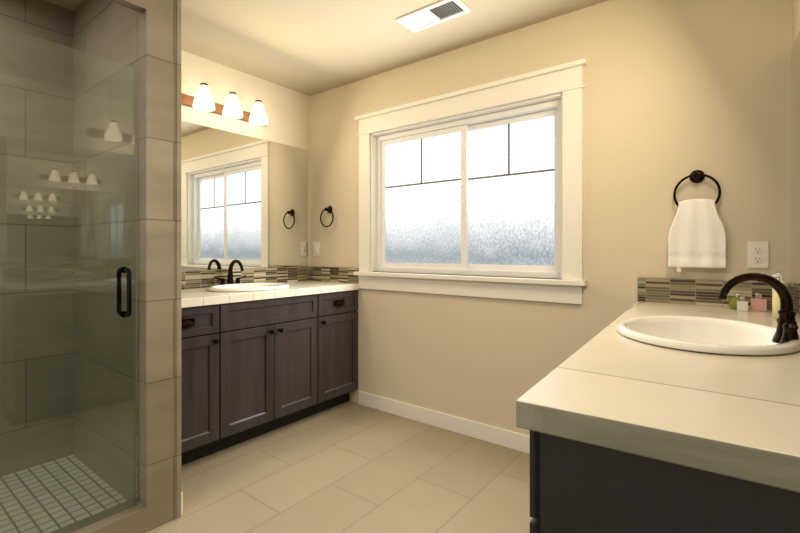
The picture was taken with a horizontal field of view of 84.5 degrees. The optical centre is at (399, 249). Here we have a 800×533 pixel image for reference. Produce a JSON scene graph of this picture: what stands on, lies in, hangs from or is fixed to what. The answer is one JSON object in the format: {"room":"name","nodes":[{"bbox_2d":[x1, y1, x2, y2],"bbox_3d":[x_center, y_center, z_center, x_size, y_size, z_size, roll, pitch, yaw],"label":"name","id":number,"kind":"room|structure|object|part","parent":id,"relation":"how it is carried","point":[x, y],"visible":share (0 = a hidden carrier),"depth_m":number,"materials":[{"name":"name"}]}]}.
{"room":"bathroom","nodes":[
{"label":"bathroom","id":0,"kind":"room"},
{"bbox_2d":[73,0,175,532],"bbox_3d":[-1.346,-0.060,2.118,0.900,2.420,0.135,0,0,38],"label":"wall","id":1,"kind":"structure","parent":0,"point":[144,42],"depth_m":1.89,"materials":[{"name":"tile"}]},
{"bbox_2d":[50,499,145,532],"bbox_3d":[-1.573,1.100,1.187,0.120,0.100,1.615,0,0,38],"label":"sill","id":2,"kind":"structure","parent":1,"relation":"attached to","point":[132,519],"depth_m":1.73,"materials":[{"name":"tile"}]},
{"bbox_2d":[0,27,136,532],"bbox_3d":[-1.575,0.148,1.184,0.117,1.797,1.599,0,0,38],"label":"shower glass door","id":3,"kind":"structure","parent":2,"relation":"on","point":[119,305],"depth_m":1.64,"materials":[{"name":"clear glass"}]},
{"bbox_3d":[-1.115,0.170,1.778,0.117,0.206,0.025,0,0,38],"label":"handle","id":4,"kind":"part","parent":3,"relation":"part of","materials":[{"name":"black metal"}]},
{"bbox_2d":[109,0,145,12],"bbox_3d":[-1.545,-1.125,1.165,0.050,0.290,1.615,0,0,38],"label":"header","id":5,"kind":"object","parent":1,"relation":"attached to","point":[138,6],"visible":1,"depth_m":1.76,"materials":[{"name":"paint"}]},
{"bbox_2d":[176,0,180,518],"bbox_3d":[-0.956,-0.060,1.895,0.022,2.420,0.021,0,0,38],"label":"trim","id":6,"kind":"structure","parent":1,"relation":"attached to","point":[178,258],"depth_m":1.89,"materials":[{"name":"paint"}]},
{"bbox_2d":[181,492,182,515],"bbox_3d":[-1.075,1.100,2.002,0.330,0.100,0.014,0,0,38],"label":"baseboard","id":7,"kind":"structure","parent":1,"relation":"attached to","point":[181,492],"depth_m":1.91,"materials":[{"name":"white paint"}]},
{"bbox_2d":[181,50,309,270],"bbox_3d":[-1.995,-0.060,2.136,0.150,2.420,4.200,0,0,38],"label":"wall","id":8,"kind":"structure","parent":0,"point":[287,110],"depth_m":3.19,"materials":[{"name":"beige paint"}]},
{"bbox_2d":[0,0,72,475],"bbox_3d":[-2.232,-0.060,1.697,0.012,2.420,1.615,0,0,38],"label":"shower tile","id":9,"kind":"structure","parent":8,"relation":"attached to","point":[47,21],"depth_m":2.21,"materials":[{"name":"beige tile"}]},
{"bbox_2d":[181,83,267,125],"bbox_3d":[-1.141,-0.977,2.965,0.185,0.156,0.660,0,0,38],"label":"sconce","id":10,"kind":"object","parent":8,"relation":"attached to","point":[202,100],"visible":1,"depth_m":2.91,"materials":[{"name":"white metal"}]},
{"bbox_2d":[181,121,307,270],"bbox_3d":[-1.205,-0.344,3.029,0.005,0.952,1.471,0,0,38],"label":"mirror","id":11,"kind":"object","parent":8,"relation":"attached to","point":[244,200],"visible":0.64,"depth_m":3.12,"materials":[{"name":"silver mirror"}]},
{"bbox_2d":[181,266,359,294],"bbox_3d":[-0.980,0.192,2.868,0.558,0.114,1.496,0,0,38],"label":"backsplash","id":12,"kind":"structure","parent":8,"relation":"attached to","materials":[{"name":"tile"}]},
{"bbox_2d":[45,0,607,95],"bbox_3d":[-0.571,-1.320,1.035,3.750,0.100,4.200,0,0,38],"label":"ceiling","id":13,"kind":"structure","parent":0,"point":[309,47],"depth_m":2.58,"materials":[{"name":"beige paint"}]},
{"bbox_2d":[396,0,470,32],"bbox_3d":[0.176,-1.265,2.370,0.370,0.010,0.170,0,0,38],"label":"ceiling vent","id":14,"kind":"object","parent":13,"relation":"in","point":[438,12],"visible":0.96,"depth_m":2.36,"materials":[{"name":"white paint"}]},
{"bbox_2d":[147,401,531,532],"bbox_3d":[-0.571,1.200,1.035,3.750,0.100,4.200,0,0,38],"label":"floor","id":15,"kind":"structure","parent":0,"point":[349,467],"depth_m":2.18,"materials":[{"name":"tile"}]},
{"bbox_2d":[0,455,126,532],"bbox_3d":[-1.924,1.117,1.458,0.768,0.065,1.615,0,0,38],"label":"shower floor","id":16,"kind":"structure","parent":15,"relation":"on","point":[53,501],"depth_m":1.94,"materials":[{"name":"tile"}]},
{"bbox_2d":[181,287,359,465],"bbox_3d":[-0.970,0.722,2.861,0.582,0.855,1.496,0,0,38],"label":"bathroom vanity","id":17,"kind":"object","parent":15,"relation":"on","point":[265,350],"depth_m":2.64,"materials":[{"name":"brown wood"}]},
{"bbox_2d":[181,279,358,302],"bbox_3d":[-0.978,0.272,2.866,0.563,0.045,1.494,0,0,38],"label":"countertop","id":18,"kind":"structure","parent":17,"relation":"on","point":[188,295],"depth_m":2.65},
{"bbox_2d":[213,259,248,282],"bbox_3d":[-1.102,0.157,2.947,0.184,0.186,0.240,0,0,38],"label":"faucet","id":19,"kind":"object","parent":18,"relation":"on","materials":[{"name":"brown metal"}]},
{"bbox_2d":[193,279,304,294],"bbox_3d":[-0.973,0.317,2.854,0.410,0.178,0.540,0,0,38],"label":"sink","id":20,"kind":"object","parent":18,"relation":"in","point":[262,284],"depth_m":2.91,"materials":[{"name":"white ceramic"}]},
{"bbox_2d":[530,432,799,532],"bbox_3d":[0.908,0.722,1.280,0.660,0.855,1.700,0,0,38],"label":"bathroom vanity","id":21,"kind":"object","parent":15,"relation":"on","point":[573,489],"depth_m":0.65,"materials":[{"name":"brown wood"}]},
{"bbox_2d":[516,300,799,503],"bbox_3d":[0.902,0.272,1.271,0.660,0.045,1.722,0,0,38],"label":"countertop","id":22,"kind":"structure","parent":21,"relation":"on","point":[734,421],"depth_m":0.70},
{"bbox_2d":[592,308,799,363],"bbox_3d":[0.882,0.317,1.289,0.444,0.178,0.549,0,0,38],"label":"sink","id":23,"kind":"object","parent":22,"relation":"in","point":[686,331],"depth_m":1.38,"materials":[{"name":"white ceramic"}]},
{"bbox_2d":[716,272,799,339],"bbox_3d":[0.992,0.157,1.219,0.183,0.186,0.239,0,0,38],"label":"faucet","id":24,"kind":"object","parent":22,"relation":"on","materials":[{"name":"brown metal"}]},
{"bbox_2d":[310,0,792,435],"bbox_3d":[0.727,-0.060,2.592,3.600,2.420,0.150,0,0,38],"label":"wall","id":25,"kind":"structure","parent":0,"point":[675,92],"depth_m":2.25,"materials":[{"name":"beige paint"}]},
{"bbox_2d":[313,242,319,255],"bbox_3d":[-0.681,-0.010,3.575,0.070,0.114,0.011,0,0,38],"label":"switch plate","id":26,"kind":"object","parent":25,"relation":"attached to","point":[316,248],"visible":1,"depth_m":3.57,"materials":[{"name":"white plastic"}]},
{"bbox_2d":[320,206,333,226],"bbox_3d":[-0.570,-0.264,3.465,0.151,0.172,0.049,0,0,38],"label":"towel ring","id":27,"kind":"object","parent":25,"relation":"attached to","point":[328,209],"visible":1,"depth_m":3.46,"materials":[{"name":"brown metal"}]},
{"bbox_2d":[359,391,529,453],"bbox_3d":[0.431,1.100,2.716,1.860,0.100,0.014,0,0,38],"label":"baseboard","id":28,"kind":"structure","parent":25,"relation":"attached to","point":[517,441],"depth_m":2.79,"materials":[{"name":"white paint"}]},
{"bbox_2d":[354,58,586,303],"bbox_3d":[0.363,-0.352,2.841,1.634,1.275,0.200,0,0,38],"label":"window unit","id":29,"kind":"structure","parent":25,"relation":"in","point":[480,195],"depth_m":2.76,"materials":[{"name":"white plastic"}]},
{"bbox_2d":[668,170,725,271],"bbox_3d":[1.338,-0.133,1.985,0.216,0.465,0.058,0,0,38],"label":"towel ring","id":30,"kind":"object","parent":25,"relation":"attached to","point":[697,236],"visible":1,"depth_m":1.97,"materials":[{"name":"brown metal"}]},
{"bbox_2d":[668,198,725,268],"bbox_3d":[1.334,-0.076,1.978,0.219,0.312,0.044,0,0,38],"label":"towel","id":31,"kind":"object","parent":30,"relation":"hanging from","point":[697,233],"depth_m":1.97,"materials":[{"name":"white fabric"}]},
{"bbox_2d":[747,241,768,267],"bbox_3d":[1.524,0.020,1.873,0.070,0.114,0.009,0,0,38],"label":"electrical outlet plate","id":32,"kind":"object","parent":25,"relation":"attached to","point":[757,254],"visible":1,"depth_m":1.87,"materials":[{"name":"white plastic"}]},
{"bbox_2d":[793,0,799,285],"bbox_3d":[0.551,-0.060,0.124,0.150,2.420,4.050,0,0,34],"label":"wall","id":33,"kind":"structure","parent":0,"point":[796,16],"depth_m":1.74,"materials":[{"name":"beige paint"}]},
{"bbox_2d":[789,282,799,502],"bbox_3d":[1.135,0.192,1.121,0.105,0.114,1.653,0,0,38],"label":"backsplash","id":34,"kind":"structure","parent":33,"relation":"attached to","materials":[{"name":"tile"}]},
{"bbox_2d":[791,31,799,284],"bbox_3d":[1.130,-0.344,1.109,0.005,0.952,1.670,0,0,34],"label":"mirror","id":35,"kind":"object","parent":33,"relation":"attached to","point":[795,164],"visible":1,"depth_m":1.72,"materials":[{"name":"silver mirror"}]}
]}

